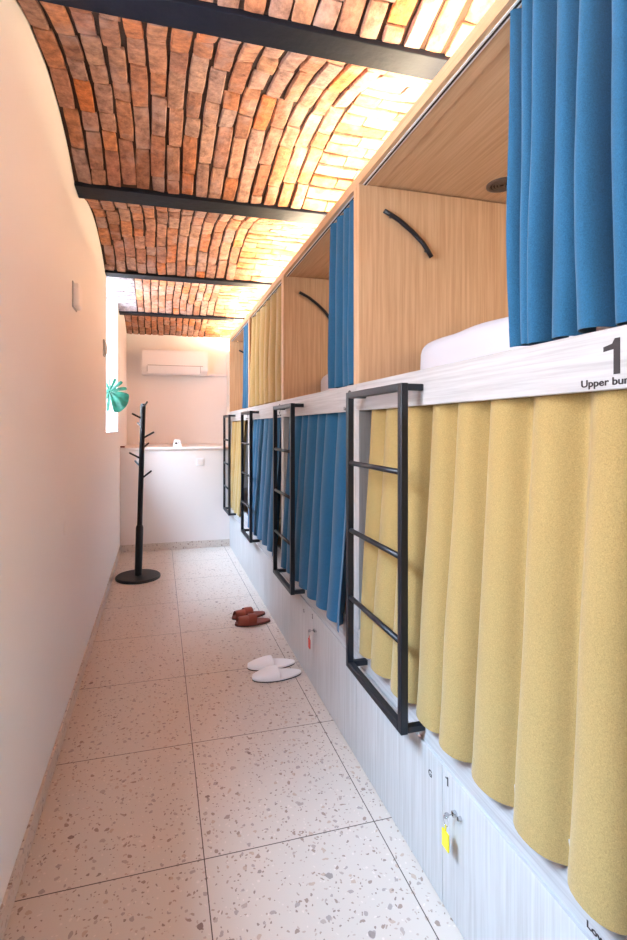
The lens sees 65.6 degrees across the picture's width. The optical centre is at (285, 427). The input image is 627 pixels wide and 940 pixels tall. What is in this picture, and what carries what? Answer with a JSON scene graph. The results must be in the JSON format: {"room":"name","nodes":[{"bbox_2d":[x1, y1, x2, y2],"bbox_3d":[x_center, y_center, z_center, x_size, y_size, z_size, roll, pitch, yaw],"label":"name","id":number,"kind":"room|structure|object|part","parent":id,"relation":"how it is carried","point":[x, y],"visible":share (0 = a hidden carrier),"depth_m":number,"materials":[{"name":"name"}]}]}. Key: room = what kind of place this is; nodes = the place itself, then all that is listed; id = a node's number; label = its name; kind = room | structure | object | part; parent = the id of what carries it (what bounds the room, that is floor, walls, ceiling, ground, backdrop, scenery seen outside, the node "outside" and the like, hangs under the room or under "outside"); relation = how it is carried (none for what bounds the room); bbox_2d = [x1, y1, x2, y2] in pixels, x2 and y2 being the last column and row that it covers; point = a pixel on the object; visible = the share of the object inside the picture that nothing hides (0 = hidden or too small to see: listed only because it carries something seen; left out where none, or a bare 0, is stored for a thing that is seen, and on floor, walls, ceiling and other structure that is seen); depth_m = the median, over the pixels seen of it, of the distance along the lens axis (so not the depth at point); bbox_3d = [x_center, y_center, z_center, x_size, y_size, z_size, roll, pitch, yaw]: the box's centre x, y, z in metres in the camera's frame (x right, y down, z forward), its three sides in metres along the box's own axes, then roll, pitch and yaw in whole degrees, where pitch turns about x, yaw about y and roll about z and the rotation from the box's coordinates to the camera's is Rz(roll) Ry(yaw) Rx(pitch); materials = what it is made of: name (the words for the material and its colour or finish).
{"room":"dormitory","nodes":[
{"label":"dormitory","id":0,"kind":"room"},
{"bbox_2d":[0,0,126,906],"bbox_3d":[-1.381,-0.094,2.611,0.510,3.000,8.250,0,0,-15],"label":"wall","id":1,"kind":"structure","parent":0,"point":[60,465],"depth_m":1.80,"materials":[{"name":"white paint"}]},
{"bbox_2d":[0,546,120,939],"bbox_3d":[-0.985,1.366,2.106,0.011,0.080,6.874,0,0,-15],"label":"baseboard","id":2,"kind":"structure","parent":1,"relation":"attached to","point":[9,898],"depth_m":1.81,"materials":[{"name":"stone"}]},
{"bbox_2d":[72,280,81,311],"bbox_3d":[-1.078,-0.675,2.509,0.034,0.134,0.126,0,0,-15],"label":"alarm box","id":3,"kind":"object","parent":1,"relation":"attached to","point":[76,288],"visible":1,"depth_m":2.46,"materials":[{"name":"white plastic"}]},
{"bbox_3d":[-1.092,-0.675,2.505,0.006,0.134,0.126,0,0,-15],"label":"plate","id":4,"kind":"part","parent":3,"relation":"part of","materials":[{"name":"grey plastic"}]},
{"bbox_2d":[103,339,106,356],"bbox_3d":[-1.426,-0.624,3.824,0.026,0.130,0.080,0,0,-15],"label":"thermostat","id":5,"kind":"object","parent":1,"relation":"attached to","point":[104,341],"visible":1,"depth_m":3.79,"materials":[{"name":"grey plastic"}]},
{"bbox_3d":[-1.433,-0.624,3.822,0.012,0.130,0.080,0,0,-15],"label":"plate","id":6,"kind":"part","parent":5,"relation":"part of","materials":[{"name":"grey plastic"}]},
{"bbox_3d":[-1.872,-0.674,4.513,0.483,1.440,1.120,0,0,-15],"label":"window","id":7,"kind":"structure","parent":1,"relation":"in","visible":0},
{"bbox_2d":[106,378,128,411],"bbox_3d":[-1.765,-0.214,4.446,0.599,0.508,0.455,0,0,-15],"label":"monstera plant","id":8,"kind":"object","parent":7,"relation":"on","point":[119,400],"visible":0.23,"depth_m":4.66,"materials":[{"name":"green plant"}]},
{"bbox_2d":[120,449,229,544],"bbox_3d":[-1.409,0.832,6.162,1.243,1.148,1.165,0,0,-15],"label":"wall","id":9,"kind":"structure","parent":0,"point":[183,500],"depth_m":5.59,"materials":[{"name":"white paint"}]},
{"bbox_2d":[120,443,227,449],"bbox_3d":[-1.353,0.243,6.170,1.355,0.030,1.177,0,0,-15],"label":"trim","id":10,"kind":"structure","parent":9,"relation":"on","point":[218,445],"depth_m":5.72,"materials":[{"name":"white paint"}]},
{"bbox_2d":[173,440,181,446],"bbox_3d":[-1.267,0.185,5.653,0.102,0.085,0.079,0,0,-15],"label":"box","id":11,"kind":"object","parent":10,"relation":"on","point":[177,443],"visible":1,"depth_m":5.62,"materials":[{"name":"white plastic"}]},
{"bbox_2d":[120,539,229,552],"bbox_3d":[-1.265,1.363,5.591,1.233,0.085,0.012,0,0,-15],"label":"baseboard","id":12,"kind":"structure","parent":9,"relation":"attached to","point":[220,542],"depth_m":5.59,"materials":[{"name":"stone"}]},
{"bbox_2d":[196,458,203,465],"bbox_3d":[-1.005,0.403,5.659,0.092,0.092,0.012,0,0,-15],"label":"wall socket","id":13,"kind":"object","parent":9,"relation":"attached to","point":[199,461],"visible":1,"depth_m":5.66,"materials":[{"name":"white plastic"}]},
{"bbox_2d":[127,333,229,443],"bbox_3d":[-0.581,-0.668,7.032,3.285,1.852,0.100,0,0,-15],"label":"wall","id":14,"kind":"structure","parent":0,"point":[187,409],"depth_m":6.74,"materials":[{"name":"white paint"}]},
{"bbox_2d":[142,349,207,376],"bbox_3d":[-1.514,-0.881,6.624,0.870,0.335,0.218,0,0,-15],"label":"air conditioner","id":15,"kind":"object","parent":14,"relation":"attached to","point":[161,362],"visible":1,"depth_m":6.54,"materials":[{"name":"white plastic"}]},
{"bbox_3d":[-1.489,-0.934,6.529,0.860,0.190,0.004,0,0,-15],"label":"panel","id":16,"kind":"part","parent":15,"relation":"part of","materials":[{"name":"white plastic"}]},
{"bbox_2d":[207,373,226,376],"bbox_3d":[-0.976,-0.742,6.854,0.270,0.035,0.045,0,0,-15],"label":"pipe cover","id":17,"kind":"object","parent":14,"relation":"attached to","point":[208,374],"visible":0.8,"depth_m":6.83,"materials":[{"name":"white plastic"}]},
{"bbox_2d":[124,315,241,338],"bbox_3d":[-1.196,-1.359,6.189,1.681,0.196,1.269,0,0,-15],"label":"ceiling","id":18,"kind":"structure","parent":0,"point":[142,325],"depth_m":6.51,"materials":[{"name":"brick"}]},
{"bbox_2d":[119,311,244,321],"bbox_3d":[-1.022,-1.350,5.539,1.674,0.200,0.125,0,0,-15],"label":"ceiling beam","id":19,"kind":"structure","parent":18,"relation":"attached to","point":[133,313],"depth_m":5.47,"materials":[{"name":"black metal"}]},
{"bbox_2d":[106,277,267,317],"bbox_3d":[-1.040,-1.359,4.806,2.080,0.196,1.332,0,0,-15],"label":"ceiling","id":20,"kind":"structure","parent":0,"point":[140,295],"depth_m":5.10,"materials":[{"name":"brick"}]},
{"bbox_2d":[105,270,271,288],"bbox_3d":[-0.666,-1.350,4.178,1.674,0.200,0.120,0,0,-15],"label":"ceiling beam","id":21,"kind":"structure","parent":20,"relation":"attached to","point":[127,274],"depth_m":4.10,"materials":[{"name":"black metal"}]},
{"bbox_2d":[85,199,317,282],"bbox_3d":[-0.487,-1.359,3.488,1.676,0.195,1.351,0,0,-15],"label":"ceiling","id":22,"kind":"structure","parent":0,"point":[144,239],"depth_m":3.62,"materials":[{"name":"brick"}]},
{"bbox_2d":[74,181,327,224],"bbox_3d":[-0.302,-1.350,2.787,1.674,0.200,0.145,0,0,-15],"label":"ceiling beam","id":23,"kind":"structure","parent":22,"relation":"attached to","point":[128,195],"depth_m":2.71,"materials":[{"name":"black metal"}]},
{"bbox_2d":[17,0,431,211],"bbox_3d":[-0.140,-1.359,2.165,1.675,0.195,1.191,0,0,-15],"label":"ceiling","id":24,"kind":"structure","parent":0,"point":[142,105],"depth_m":2.13,"materials":[{"name":"brick"}]},
{"bbox_2d":[38,0,449,79],"bbox_3d":[0.017,-1.350,1.565,1.674,0.200,0.100,0,0,-15],"label":"ceiling beam","id":25,"kind":"structure","parent":24,"relation":"attached to","point":[197,16],"depth_m":1.53,"materials":[{"name":"black metal"}]},
{"bbox_2d":[3,546,463,939],"bbox_3d":[0.404,1.446,2.475,4.085,0.080,7.085,0,0,-15],"label":"floor","id":26,"kind":"structure","parent":0,"point":[189,797],"depth_m":1.81,"materials":[{"name":"stone"}]},
{"bbox_2d":[115,401,160,584],"bbox_3d":[-1.385,0.581,4.542,0.410,1.650,0.410,0,0,-15],"label":"coat stand","id":27,"kind":"object","parent":26,"relation":"on","point":[139,575],"visible":1,"depth_m":4.53,"materials":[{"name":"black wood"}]},
{"bbox_2d":[232,607,264,619],"bbox_3d":[-0.277,1.373,3.607,0.262,0.066,0.116,0,0,-24],"label":"slipper","id":28,"kind":"object","parent":26,"relation":"on","point":[246,610],"visible":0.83,"depth_m":3.58,"materials":[{"name":"brown leather"}]},
{"bbox_2d":[235,613,269,626],"bbox_3d":[-0.239,1.373,3.483,0.262,0.066,0.116,0,0,-18],"label":"slipper","id":29,"kind":"object","parent":26,"relation":"on","point":[249,620],"visible":1,"depth_m":3.44,"materials":[{"name":"brown leather"}]},
{"bbox_2d":[230,314,280,576],"bbox_3d":[0.482,0.172,5.400,2.053,2.468,1.272,0,0,-15],"label":"bunk bed","id":30,"kind":"object","parent":26,"relation":"on","point":[239,544],"visible":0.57,"depth_m":5.52,"materials":[{"name":"brown wood"}]},
{"bbox_2d":[223,415,235,515],"bbox_3d":[-0.641,0.411,5.499,0.086,1.100,0.450,0,0,-15],"label":"ladder","id":31,"kind":"object","parent":30,"relation":"attached to","point":[225,508],"visible":1,"depth_m":5.29,"materials":[{"name":"black metal"}]},
{"bbox_3d":[-0.579,1.200,5.447,0.022,0.404,0.645,0,0,-15],"label":"locker door","id":32,"kind":"part","parent":30,"relation":"part of","materials":[{"name":"white wood"}]},
{"bbox_3d":[0.326,-0.602,6.003,2.052,0.836,0.027,0,0,-15],"label":"panel","id":33,"kind":"part","parent":30,"relation":"part of","materials":[{"name":"brown wood"}]},
{"bbox_2d":[231,420,246,516],"bbox_3d":[-0.528,0.410,5.247,0.115,0.988,0.824,0,0,-15],"label":"curtain","id":34,"kind":"object","parent":30,"relation":"attached to","point":[236,425],"visible":0.73,"depth_m":5.13,"materials":[{"name":"yellow fabric"}]},
{"bbox_3d":[0.326,0.388,6.003,2.052,0.916,0.027,0,0,-15],"label":"panel","id":35,"kind":"part","parent":30,"relation":"part of","materials":[{"name":"yellow fabric"}]},
{"bbox_3d":[-0.466,-1.041,5.152,0.090,0.042,1.272,0,0,-15],"label":"header rail","id":36,"kind":"part","parent":30,"relation":"part of","materials":[{"name":"brown wood"}]},
{"bbox_3d":[-0.417,1.200,4.831,0.022,0.404,0.625,0,0,-15],"label":"locker door","id":37,"kind":"part","parent":30,"relation":"part of","materials":[{"name":"white wood"}]},
{"bbox_2d":[242,323,247,407],"bbox_3d":[-0.368,-0.603,4.743,0.061,0.822,0.364,0,0,-15],"label":"curtain","id":38,"kind":"object","parent":30,"relation":"attached to","point":[245,340],"visible":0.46,"depth_m":4.82,"materials":[{"name":"blue fabric"}]},
{"bbox_3d":[0.641,0.388,4.798,2.052,0.916,0.027,0,0,-15],"label":"panel","id":39,"kind":"part","parent":30,"relation":"part of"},
{"bbox_3d":[0.641,-0.602,4.798,2.052,0.836,0.027,0,0,-15],"label":"panel","id":40,"kind":"part","parent":30,"relation":"part of","materials":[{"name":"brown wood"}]},
{"bbox_2d":[244,488,280,517],"bbox_3d":[0.500,0.787,5.399,1.910,0.177,1.190,0,0,-15],"label":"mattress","id":41,"kind":"object","parent":30,"relation":"on","point":[245,489],"visible":0.03,"depth_m":5.27,"materials":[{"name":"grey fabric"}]},
{"bbox_2d":[249,272,282,632],"bbox_3d":[0.805,0.172,4.167,2.053,2.468,1.272,0,0,-15],"label":"bunk bed","id":42,"kind":"object","parent":26,"relation":"on","point":[268,586],"visible":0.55,"depth_m":3.77,"materials":[{"name":"brown wood"}]},
{"bbox_2d":[241,411,259,542],"bbox_3d":[-0.319,0.411,4.266,0.086,1.100,0.460,0,0,-15],"label":"ladder","id":43,"kind":"object","parent":42,"relation":"attached to","point":[249,537],"visible":0.98,"depth_m":4.04,"materials":[{"name":"black metal"}]},
{"bbox_3d":[-0.348,0.949,4.258,0.025,0.025,0.410,0,0,-15],"label":"rail","id":44,"kind":"part","parent":43,"relation":"part of","materials":[{"name":"black metal"}]},
{"bbox_3d":[0.648,-0.602,4.769,2.052,0.836,0.027,0,0,-15],"label":"panel","id":45,"kind":"part","parent":42,"relation":"part of","materials":[{"name":"brown wood"}]},
{"bbox_3d":[-0.256,1.200,4.213,0.022,0.404,0.645,0,0,-15],"label":"locker door","id":46,"kind":"part","parent":42,"relation":"part of","materials":[{"name":"white wood"}]},
{"bbox_2d":[247,417,280,556],"bbox_3d":[-0.172,0.410,3.898,0.113,0.988,1.034,0,0,-15],"label":"curtain","id":47,"kind":"object","parent":42,"relation":"attached to","point":[262,428],"visible":0.85,"depth_m":3.76,"materials":[{"name":"blue fabric"}]},
{"bbox_2d":[250,286,280,405],"bbox_3d":[-0.146,-0.603,3.922,0.086,0.822,1.216,0,0,-15],"label":"curtain","id":48,"kind":"object","parent":42,"relation":"attached to","point":[265,364],"visible":0.89,"depth_m":3.85,"materials":[{"name":"yellow fabric"}]},
{"bbox_3d":[-0.143,-1.041,3.919,0.090,0.042,1.272,0,0,-15],"label":"header rail","id":49,"kind":"part","parent":42,"relation":"part of","materials":[{"name":"brown wood"}]},
{"bbox_3d":[-0.095,1.200,3.597,0.022,0.404,0.625,0,0,-15],"label":"locker door","id":50,"kind":"part","parent":42,"relation":"part of","materials":[{"name":"white wood"}]},
{"bbox_3d":[0.963,0.388,3.565,2.052,0.916,0.027,0,0,-15],"label":"panel","id":51,"kind":"part","parent":42,"relation":"part of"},
{"bbox_3d":[0.963,-0.602,3.565,2.052,0.836,0.027,0,0,-15],"label":"panel","id":52,"kind":"part","parent":42,"relation":"part of","materials":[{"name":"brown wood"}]},
{"bbox_2d":[247,655,294,670],"bbox_3d":[-0.087,1.380,2.861,0.285,0.052,0.124,0,0,-14],"label":"slipper","id":53,"kind":"object","parent":26,"relation":"on","point":[260,663],"visible":0.88,"depth_m":2.83,"materials":[{"name":"white fabric"}]},
{"bbox_2d":[252,665,300,682],"bbox_3d":[-0.052,1.380,2.738,0.285,0.052,0.124,0,0,-16],"label":"slipper","id":54,"kind":"object","parent":26,"relation":"on","point":[270,674],"visible":1,"depth_m":2.70,"materials":[{"name":"white fabric"}]},
{"bbox_2d":[282,178,371,756],"bbox_3d":[1.123,0.172,2.932,2.063,2.468,1.272,0,0,-15],"label":"bunk bed","id":55,"kind":"object","parent":26,"relation":"on","point":[305,279],"visible":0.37,"depth_m":2.86,"materials":[{"name":"brown wood"}]},
{"bbox_3d":[0.971,0.388,3.536,2.052,0.916,0.027,0,0,-15],"label":"panel","id":56,"kind":"part","parent":55,"relation":"part of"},
{"bbox_2d":[273,403,304,594],"bbox_3d":[0.011,0.411,3.005,0.086,1.100,0.453,0,0,-15],"label":"ladder","id":57,"kind":"object","parent":55,"relation":"attached to","point":[290,588],"visible":0.96,"depth_m":2.80,"materials":[{"name":"black metal"}]},
{"bbox_3d":[-0.018,-0.127,2.997,0.025,0.025,0.403,0,0,-15],"label":"rail","id":58,"kind":"part","parent":57,"relation":"part of","materials":[{"name":"black metal"}]},
{"bbox_3d":[-0.018,0.949,2.997,0.025,0.025,0.403,0,0,-15],"label":"rail","id":59,"kind":"part","parent":57,"relation":"part of","materials":[{"name":"black metal"}]},
{"bbox_3d":[0.067,1.200,2.980,0.022,0.404,0.645,0,0,-15],"label":"locker door","id":60,"kind":"part","parent":55,"relation":"part of","materials":[{"name":"white wood"}]},
{"bbox_3d":[0.971,-0.602,3.536,2.052,0.836,0.027,0,0,-15],"label":"panel","id":61,"kind":"part","parent":55,"relation":"part of","materials":[{"name":"brown wood"}]},
{"bbox_2d":[308,629,312,648],"bbox_3d":[0.128,1.129,2.589,0.029,0.101,0.028,0,0,20],"label":"tag","id":62,"kind":"object","parent":55,"relation":"hanging from","point":[309,630],"visible":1,"depth_m":2.59,"materials":[{"name":"red plastic"}]},
{"bbox_3d":[1.172,-1.037,2.945,1.962,0.022,1.272,0,0,-15],"label":"ceiling panel","id":63,"kind":"part","parent":55,"relation":"part of","materials":[{"name":"brown wood"}]},
{"bbox_2d":[281,412,345,632],"bbox_3d":[0.155,0.409,2.646,0.121,0.987,1.043,0,0,-15],"label":"curtain","id":64,"kind":"object","parent":55,"relation":"attached to","point":[320,439],"visible":0.85,"depth_m":2.53,"materials":[{"name":"blue fabric"}]},
{"bbox_3d":[0.200,-0.826,3.308,0.235,0.190,0.026,0,0,-15],"label":"grab rail","id":65,"kind":"part","parent":55,"relation":"part of","materials":[{"name":"black metal"}]},
{"bbox_3d":[0.179,-1.041,2.685,0.090,0.042,1.272,0,0,-15],"label":"header rail","id":66,"kind":"part","parent":55,"relation":"part of","materials":[{"name":"brown wood"}]},
{"bbox_3d":[0.228,1.200,2.364,0.022,0.404,0.625,0,0,-15],"label":"locker door","id":67,"kind":"part","parent":55,"relation":"part of","materials":[{"name":"white wood"}]},
{"bbox_2d":[321,374,349,391],"bbox_3d":[1.215,-0.269,2.944,1.765,0.198,1.157,0,0,-15],"label":"mattress","id":68,"kind":"object","parent":55,"relation":"on","point":[324,382],"visible":0.03,"depth_m":3.14,"materials":[{"name":"white fabric"}]},
{"bbox_2d":[328,200,353,388],"bbox_3d":[0.282,-0.603,2.266,0.061,0.822,0.349,0,0,-15],"label":"curtain","id":69,"kind":"object","parent":55,"relation":"attached to","point":[341,261],"visible":0.79,"depth_m":2.32,"materials":[{"name":"blue fabric"}]},
{"bbox_3d":[1.286,0.388,2.331,2.052,0.916,0.027,0,0,-15],"label":"panel","id":70,"kind":"part","parent":55,"relation":"part of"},
{"bbox_3d":[1.286,-0.602,2.331,2.052,0.836,0.027,0,0,-15],"label":"panel","id":71,"kind":"part","parent":55,"relation":"part of","materials":[{"name":"brown wood"}]},
{"bbox_2d":[356,0,626,939],"bbox_3d":[1.454,0.172,1.667,2.063,2.468,1.337,0,0,-15],"label":"bunk bed","id":72,"kind":"object","parent":26,"relation":"on","point":[431,265],"visible":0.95,"depth_m":1.67,"materials":[{"name":"brown wood"}]},
{"bbox_3d":[1.294,0.388,2.302,2.052,0.916,0.027,0,0,-15],"label":"panel","id":73,"kind":"part","parent":72,"relation":"part of","materials":[{"name":"white wood"}]},
{"bbox_2d":[346,383,424,735],"bbox_3d":[0.341,0.411,1.744,0.086,1.100,0.463,0,0,-15],"label":"ladder","id":74,"kind":"object","parent":72,"relation":"attached to","point":[399,721],"visible":0.97,"depth_m":1.57,"materials":[{"name":"black metal"}]},
{"bbox_3d":[0.312,-0.127,1.736,0.025,0.025,0.413,0,0,-15],"label":"rail","id":75,"kind":"part","parent":74,"relation":"part of","materials":[{"name":"black metal"}]},
{"bbox_3d":[0.312,0.949,1.736,0.025,0.025,0.413,0,0,-15],"label":"rail","id":76,"kind":"part","parent":74,"relation":"part of","materials":[{"name":"black metal"}]},
{"bbox_3d":[0.389,1.200,1.746,0.022,0.404,0.645,0,0,-15],"label":"locker door","id":77,"kind":"part","parent":72,"relation":"part of","materials":[{"name":"white wood"}]},
{"bbox_3d":[0.523,-0.826,2.074,0.235,0.190,0.026,0,0,-15],"label":"grab rail","id":78,"kind":"part","parent":72,"relation":"part of","materials":[{"name":"black metal"}]},
{"bbox_3d":[1.294,-0.602,2.302,2.052,0.836,0.027,0,0,-15],"label":"panel","id":79,"kind":"part","parent":72,"relation":"part of","materials":[{"name":"brown wood"}]},
{"bbox_3d":[0.510,-1.041,1.420,0.090,0.042,1.337,0,0,-15],"label":"header rail","id":80,"kind":"part","parent":72,"relation":"part of","materials":[{"name":"brown wood"}]},
{"bbox_3d":[1.503,-1.037,1.680,1.962,0.022,1.337,0,0,-15],"label":"ceiling panel","id":81,"kind":"part","parent":72,"relation":"part of","materials":[{"name":"brown wood"}]},
{"bbox_2d":[442,812,452,852],"bbox_3d":[0.451,1.129,1.356,0.029,0.101,0.028,0,0,20],"label":"tag","id":82,"kind":"object","parent":72,"relation":"hanging from","point":[445,837],"visible":1,"depth_m":1.36,"materials":[{"name":"yellow plastic"}]},
{"bbox_2d":[359,389,626,935],"bbox_3d":[0.487,0.410,1.374,0.111,0.988,1.190,0,0,-15],"label":"curtain","id":83,"kind":"object","parent":72,"relation":"hanging from","point":[517,507],"visible":0.88,"depth_m":1.10,"materials":[{"name":"yellow fabric"}]},
{"bbox_2d":[486,177,506,192],"bbox_3d":[0.911,-1.021,2.047,0.124,0.010,0.124,0,0,-15],"label":"grille","id":84,"kind":"object","parent":72,"relation":"attached to","point":[494,184],"depth_m":2.05,"materials":[{"name":"black plastic"}]},
{"bbox_3d":[0.559,1.200,1.099,0.022,0.404,0.690,0,0,-15],"label":"locker door","id":85,"kind":"part","parent":72,"relation":"part of","materials":[{"name":"white wood"}]},
{"bbox_2d":[420,317,612,369],"bbox_3d":[1.540,-0.268,1.711,1.770,0.196,1.154,0,0,-15],"label":"mattress","id":86,"kind":"object","parent":72,"relation":"on","point":[490,337],"visible":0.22,"depth_m":1.69,"materials":[{"name":"white fabric"}]},
{"bbox_2d":[506,0,626,346],"bbox_3d":[0.621,-0.603,0.993,0.094,0.822,0.405,0,0,-15],"label":"curtain","id":87,"kind":"object","parent":72,"relation":"attached to","point":[566,202],"visible":0.99,"depth_m":1.02,"materials":[{"name":"blue fabric"}]},
{"bbox_2d":[227,341,247,443],"bbox_3d":[-0.545,-0.409,6.392,0.320,1.274,1.157,0,0,-15],"label":"wall","id":88,"kind":"structure","parent":0,"point":[228,353],"depth_m":6.72,"materials":[{"name":"white paint"}]},
{"bbox_2d":[201,0,494,56],"bbox_3d":[-0.012,-1.359,0.891,2.088,0.196,1.240,0,0,-15],"label":"ceiling","id":89,"kind":"structure","parent":0,"point":[439,26],"depth_m":1.52,"materials":[{"name":"brick"}]}
]}

